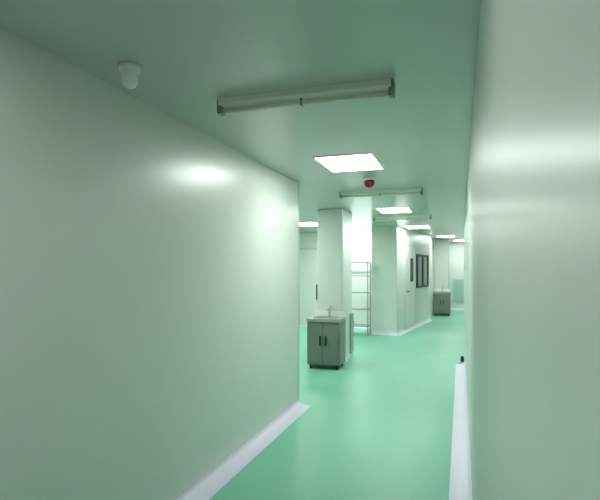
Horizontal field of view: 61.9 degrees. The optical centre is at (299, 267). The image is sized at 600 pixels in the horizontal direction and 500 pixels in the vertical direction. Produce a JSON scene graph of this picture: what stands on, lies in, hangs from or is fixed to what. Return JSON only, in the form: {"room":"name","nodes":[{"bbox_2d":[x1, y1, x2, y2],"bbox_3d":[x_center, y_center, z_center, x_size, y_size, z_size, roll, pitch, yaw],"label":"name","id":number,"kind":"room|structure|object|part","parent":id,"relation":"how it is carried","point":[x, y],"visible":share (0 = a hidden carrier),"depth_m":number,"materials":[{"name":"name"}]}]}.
{"room":"clean room","nodes":[
{"label":"clean room","id":0,"kind":"room"},
{"bbox_2d":[0,27,297,499],"bbox_3d":[-3.781,0.305,0.981,4.200,2.590,11.550,0,0,18],"label":"wall","id":1,"kind":"structure","parent":0,"point":[149,263],"depth_m":2.83,"materials":[{"name":"white paint"}]},
{"bbox_2d":[177,400,309,499],"bbox_3d":[-1.713,1.570,0.315,0.145,0.060,11.550,0,0,18],"label":"baseboard","id":2,"kind":"structure","parent":1,"relation":"attached to","point":[207,487],"depth_m":4.15,"materials":[{"name":"white plastic"}]},
{"bbox_2d":[298,183,298,399],"bbox_3d":[-0.027,0.270,5.832,0.034,2.520,0.026,0,0,18],"label":"trim","id":3,"kind":"structure","parent":1,"relation":"attached to","point":[298,183],"depth_m":5.82,"materials":[{"name":"silver metal"}]},
{"bbox_2d":[0,0,480,241],"bbox_3d":[0.718,-1.040,7.123,10.200,0.100,27.200,0,0,18],"label":"ceiling","id":4,"kind":"structure","parent":0,"point":[190,54],"depth_m":2.51,"materials":[{"name":"paint"}]},
{"bbox_2d":[118,61,140,88],"bbox_3d":[-0.831,-0.933,2.442,0.106,0.113,0.106,0,0,18],"label":"security camera","id":5,"kind":"object","parent":4,"relation":"attached to","point":[129,70],"depth_m":2.41,"materials":[{"name":"white plastic"}]},
{"bbox_2d":[217,78,394,115],"bbox_3d":[0.010,-0.948,2.802,1.031,0.085,0.090,0,0,18],"label":"light fixture","id":6,"kind":"object","parent":4,"relation":"attached to","point":[301,97],"visible":1,"depth_m":2.76,"materials":[{"name":"white metal"}]},
{"bbox_2d":[217,99,224,115],"bbox_3d":[-0.467,-0.948,2.955,0.030,0.085,0.056,0,0,18],"label":"socket","id":7,"kind":"object","parent":6,"relation":"attached to","point":[220,104],"depth_m":2.93,"materials":[{"name":"grey"}]},
{"bbox_2d":[388,79,394,98],"bbox_3d":[0.486,-0.948,2.648,0.030,0.085,0.056,0,0,18],"label":"socket","id":8,"kind":"object","parent":6,"relation":"attached to","point":[391,83],"depth_m":2.62,"materials":[{"name":"grey"}]},
{"bbox_2d":[299,223,317,225],"bbox_3d":[0.176,-0.985,11.247,0.500,0.010,0.660,0,0,18],"label":"ceiling light","id":9,"kind":"object","parent":4,"relation":"in","point":[300,224],"visible":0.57,"depth_m":11.26,"materials":[{"name":"white plastic"}]},
{"bbox_2d":[315,154,381,171],"bbox_3d":[0.477,-0.985,4.711,0.500,0.010,0.660,0,0,18],"label":"ceiling light","id":10,"kind":"object","parent":4,"relation":"in","point":[356,162],"visible":0.93,"depth_m":4.69,"materials":[{"name":"white plastic"}]},
{"bbox_2d":[313,153,384,171],"bbox_3d":[0.477,-0.986,4.711,0.540,0.008,0.700,0,0,18],"label":"frame","id":11,"kind":"object","parent":4,"relation":"attached to","point":[372,154],"visible":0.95,"depth_m":4.44,"materials":[{"name":"white plastic"}]},
{"bbox_2d":[364,177,374,187],"bbox_3d":[0.763,-0.937,5.501,0.120,0.106,0.120,0,0,18],"label":"beacon","id":12,"kind":"object","parent":4,"relation":"attached to","point":[368,181],"visible":1,"depth_m":5.46,"materials":[{"name":"red plastic"}]},
{"bbox_2d":[339,187,422,198],"bbox_3d":[1.018,-0.948,6.343,1.050,0.085,0.090,0,0,18],"label":"light fixture","id":13,"kind":"object","parent":4,"relation":"attached to","point":[411,191],"visible":1,"depth_m":6.31,"materials":[{"name":"white metal"}]},
{"bbox_2d":[375,207,411,212],"bbox_3d":[1.611,-0.986,8.527,0.540,0.008,0.700,0,0,18],"label":"frame","id":14,"kind":"object","parent":4,"relation":"attached to","point":[394,207],"visible":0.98,"depth_m":8.25,"materials":[{"name":"white plastic"}]},
{"bbox_2d":[378,208,410,212],"bbox_3d":[1.611,-0.985,8.527,0.500,0.010,0.660,0,0,18],"label":"ceiling light","id":15,"kind":"object","parent":4,"relation":"in","point":[385,210],"visible":1,"depth_m":8.52,"materials":[{"name":"white plastic"}]},
{"bbox_2d":[374,215,431,220],"bbox_3d":[1.933,-0.948,9.463,1.080,0.085,0.090,0,0,18],"label":"light fixture","id":16,"kind":"object","parent":4,"relation":"attached to","point":[401,217],"visible":1,"depth_m":9.43,"materials":[{"name":"white metal"}]},
{"bbox_2d":[406,226,428,228],"bbox_3d":[2.846,-0.985,12.069,0.500,0.010,0.660,0,0,18],"label":"ceiling light","id":17,"kind":"object","parent":4,"relation":"in","point":[408,227],"visible":0.86,"depth_m":12.10,"materials":[{"name":"white plastic"}]},
{"bbox_2d":[299,231,371,324],"bbox_3d":[0.176,0.305,13.874,4.070,2.590,0.120,0,0,18],"label":"wall","id":18,"kind":"structure","parent":0,"point":[359,238],"depth_m":13.36,"materials":[{"name":"white paint"}]},
{"bbox_2d":[299,248,317,324],"bbox_3d":[0.421,0.520,13.706,1.020,2.160,0.050,0,0,18],"label":"door frame","id":19,"kind":"structure","parent":18,"relation":"attached to","point":[299,248],"depth_m":13.82,"materials":[{"name":"silver metal"}]},
{"bbox_2d":[300,250,317,324],"bbox_3d":[0.423,0.540,13.713,0.900,2.080,0.035,0,0,18],"label":"leaf","id":20,"kind":"object","parent":18,"relation":"attached to","point":[308,258],"visible":0.57,"depth_m":13.76,"materials":[{"name":"white"}]},
{"bbox_2d":[299,325,371,328],"bbox_3d":[0.202,1.558,13.760,3.950,0.085,0.080,0,0,18],"label":"baseboard","id":21,"kind":"structure","parent":18,"relation":"attached to","point":[299,325],"depth_m":13.30,"materials":[{"name":"white plastic"}]},
{"bbox_2d":[352,247,371,271],"bbox_3d":[1.543,-0.225,13.355,0.950,0.650,0.030,0,0,18],"label":"frame","id":22,"kind":"object","parent":18,"relation":"attached to","point":[357,248],"visible":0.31,"depth_m":13.33,"materials":[{"name":"silver metal"}]},
{"bbox_2d":[352,249,371,269],"bbox_3d":[1.545,-0.225,13.362,0.870,0.570,0.015,0,0,18],"label":"pane","id":23,"kind":"object","parent":22,"relation":"in","point":[364,255],"visible":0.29,"depth_m":13.31,"materials":[{"name":"white"}]},
{"bbox_2d":[209,310,464,499],"bbox_3d":[0.718,1.650,7.123,10.200,0.100,27.200,0,0,18],"label":"floor","id":24,"kind":"structure","parent":0,"point":[379,425],"depth_m":4.92,"materials":[{"name":"green plastic"}]},
{"bbox_2d":[306,306,345,369],"bbox_3d":[0.426,1.110,8.076,0.550,0.980,0.485,0,0,18],"label":"base cabinet","id":25,"kind":"object","parent":24,"relation":"on","point":[326,330],"visible":1,"depth_m":7.89,"materials":[{"name":"grey"}]},
{"bbox_3d":[0.241,1.195,7.918,0.246,0.610,0.018,0,0,18],"label":"door","id":26,"kind":"part","parent":25,"relation":"part of","materials":[{"name":"grey metal"}]},
{"bbox_2d":[306,316,345,322],"bbox_3d":[0.429,0.825,8.088,0.550,0.050,0.460,0,0,18],"label":"countertop","id":27,"kind":"structure","parent":25,"relation":"on","point":[314,318],"depth_m":7.92,"materials":[{"name":"ceramic"}]},
{"bbox_3d":[0.483,1.195,7.840,0.246,0.610,0.018,0,0,18],"label":"door","id":28,"kind":"part","parent":25,"relation":"part of","materials":[{"name":"grey metal"}]},
{"bbox_2d":[318,209,351,356],"bbox_3d":[0.614,0.305,8.727,0.440,2.590,0.750,0,0,18],"label":"shaft","id":29,"kind":"object","parent":24,"relation":"on","point":[334,225],"visible":0.56,"depth_m":8.39,"materials":[{"name":"white paint"}]},
{"bbox_2d":[316,284,317,302],"bbox_3d":[0.327,0.440,8.677,0.074,0.320,0.120,0,0,18],"label":"door handle","id":30,"kind":"object","parent":29,"relation":"attached to","point":[316,284],"visible":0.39,"depth_m":8.63,"materials":[{"name":"black plastic"}]},
{"bbox_2d":[344,353,352,363],"bbox_3d":[0.614,1.560,8.727,0.480,0.080,0.790,0,0,18],"label":"baseboard","id":31,"kind":"structure","parent":29,"relation":"attached to","point":[349,356],"depth_m":8.71,"materials":[{"name":"white plastic"}]},
{"bbox_2d":[350,312,353,353],"bbox_3d":[0.925,1.155,8.922,0.029,0.710,0.212,0,0,18],"label":"plate","id":32,"kind":"object","parent":29,"relation":"attached to","point":[352,313],"visible":1,"depth_m":8.87,"materials":[{"name":"metal"}]},
{"bbox_2d":[352,262,370,335],"bbox_3d":[1.402,0.725,12.103,0.570,1.750,0.400,0,0,18],"label":"shelf rack","id":33,"kind":"object","parent":24,"relation":"on","point":[367,325],"visible":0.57,"depth_m":11.93,"materials":[{"name":"silver metal"}]},
{"bbox_3d":[1.402,0.588,12.103,0.570,0.025,0.400,0,0,18],"label":"shelf","id":34,"kind":"part","parent":33,"relation":"part of","materials":[{"name":"metal"}]},
{"bbox_3d":[1.402,0.988,12.103,0.570,0.025,0.400,0,0,18],"label":"shelf","id":35,"kind":"part","parent":33,"relation":"part of","materials":[{"name":"metal"}]},
{"bbox_3d":[1.402,1.387,12.103,0.570,0.025,0.400,0,0,18],"label":"shelf","id":36,"kind":"part","parent":33,"relation":"part of","materials":[{"name":"metal"}]},
{"bbox_2d":[435,239,448,288],"bbox_3d":[4.945,0.305,17.397,0.450,2.590,0.450,0,0,18],"label":"shaft","id":37,"kind":"object","parent":24,"relation":"on","point":[441,245],"visible":0.56,"depth_m":17.19,"materials":[{"name":"white paint"}]},
{"bbox_2d":[434,286,450,315],"bbox_3d":[4.810,1.110,16.896,0.550,0.980,0.485,0,0,18],"label":"base cabinet","id":38,"kind":"object","parent":24,"relation":"on","point":[442,297],"visible":1,"depth_m":16.71,"materials":[{"name":"grey"}]},
{"bbox_3d":[4.626,1.195,16.739,0.246,0.610,0.018,0,0,18],"label":"door","id":39,"kind":"part","parent":38,"relation":"part of","materials":[{"name":"grey metal"}]},
{"bbox_2d":[434,291,450,293],"bbox_3d":[4.814,0.825,16.908,0.550,0.050,0.460,0,0,18],"label":"countertop","id":40,"kind":"structure","parent":38,"relation":"on","point":[446,292],"depth_m":16.74,"materials":[{"name":"ceramic"}]},
{"bbox_3d":[4.868,1.195,16.661,0.246,0.610,0.018,0,0,18],"label":"door","id":41,"kind":"part","parent":38,"relation":"part of","materials":[{"name":"grey metal"}]},
{"bbox_2d":[372,226,434,331],"bbox_3d":[3.500,0.305,15.682,1.150,2.590,8.000,0,0,18],"label":"wall","id":42,"kind":"structure","parent":0,"point":[388,243],"depth_m":12.01,"materials":[{"name":"white paint"}]},
{"bbox_2d":[371,331,396,335],"bbox_3d":[2.003,1.558,11.930,0.600,0.085,0.060,0,0,18],"label":"baseboard","id":43,"kind":"structure","parent":42,"relation":"attached to","point":[373,332],"depth_m":11.94,"materials":[{"name":"white plastic"}]},
{"bbox_2d":[404,246,414,327],"bbox_3d":[2.841,0.480,12.937,0.035,2.060,1.000,0,0,26],"label":"door frame","id":44,"kind":"structure","parent":42,"relation":"attached to","point":[405,247],"depth_m":12.49,"materials":[{"name":"white metal"}]},
{"bbox_2d":[406,248,413,327],"bbox_3d":[2.839,0.505,12.938,0.030,2.010,0.900,0,0,26],"label":"leaf","id":45,"kind":"object","parent":42,"relation":"attached to","point":[409,252],"visible":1,"depth_m":12.86,"materials":[{"name":"white"}]},
{"bbox_2d":[410,258,412,281],"bbox_3d":[2.927,0.050,13.073,0.010,0.600,0.280,0,0,26],"label":"pane","id":46,"kind":"object","parent":45,"relation":"in","point":[411,259],"visible":1,"depth_m":13.01,"materials":[{"name":"black glass"}]},
{"bbox_2d":[397,318,431,335],"bbox_3d":[3.178,1.560,13.573,0.080,0.080,3.840,0,0,26],"label":"baseboard","id":47,"kind":"structure","parent":42,"relation":"attached to","point":[401,332],"depth_m":13.20,"materials":[{"name":"white plastic"}]},
{"bbox_2d":[416,254,428,287],"bbox_3d":[3.514,0.085,14.306,0.041,0.930,1.450,0,0,26],"label":"frame","id":48,"kind":"object","parent":42,"relation":"attached to","point":[417,255],"visible":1,"depth_m":14.06,"materials":[{"name":"black plastic"}]},
{"bbox_2d":[418,256,427,285],"bbox_3d":[3.505,0.085,14.310,0.021,0.810,1.330,0,0,26],"label":"pane","id":49,"kind":"object","parent":48,"relation":"in","point":[420,259],"visible":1,"depth_m":14.27,"materials":[{"name":"clear glass"}]},
{"bbox_2d":[449,242,463,307],"bbox_3d":[6.658,0.305,18.930,5.170,2.590,0.120,0,0,18],"label":"wall","id":50,"kind":"structure","parent":0,"point":[456,249],"depth_m":19.10,"materials":[{"name":"white paint"}]},
{"bbox_2d":[453,279,463,301],"bbox_3d":[6.290,0.850,18.965,0.930,0.880,0.040,0,0,18],"label":"notice board","id":51,"kind":"object","parent":50,"relation":"attached to","point":[458,284],"visible":0.41,"depth_m":19.03,"materials":[{"name":"teal"}]},
{"bbox_2d":[464,0,599,499],"bbox_3d":[1.350,0.305,3.768,0.120,2.590,20.000,0,0,18],"label":"wall","id":52,"kind":"structure","parent":0,"point":[532,221],"depth_m":0.50,"materials":[{"name":"white paint"}]},
{"bbox_2d":[449,362,471,499],"bbox_3d":[0.409,1.570,1.287,0.150,0.060,14.700,0,0,18],"label":"baseboard","id":53,"kind":"structure","parent":52,"relation":"attached to","point":[460,488],"depth_m":4.46,"materials":[{"name":"white plastic"}]}
]}

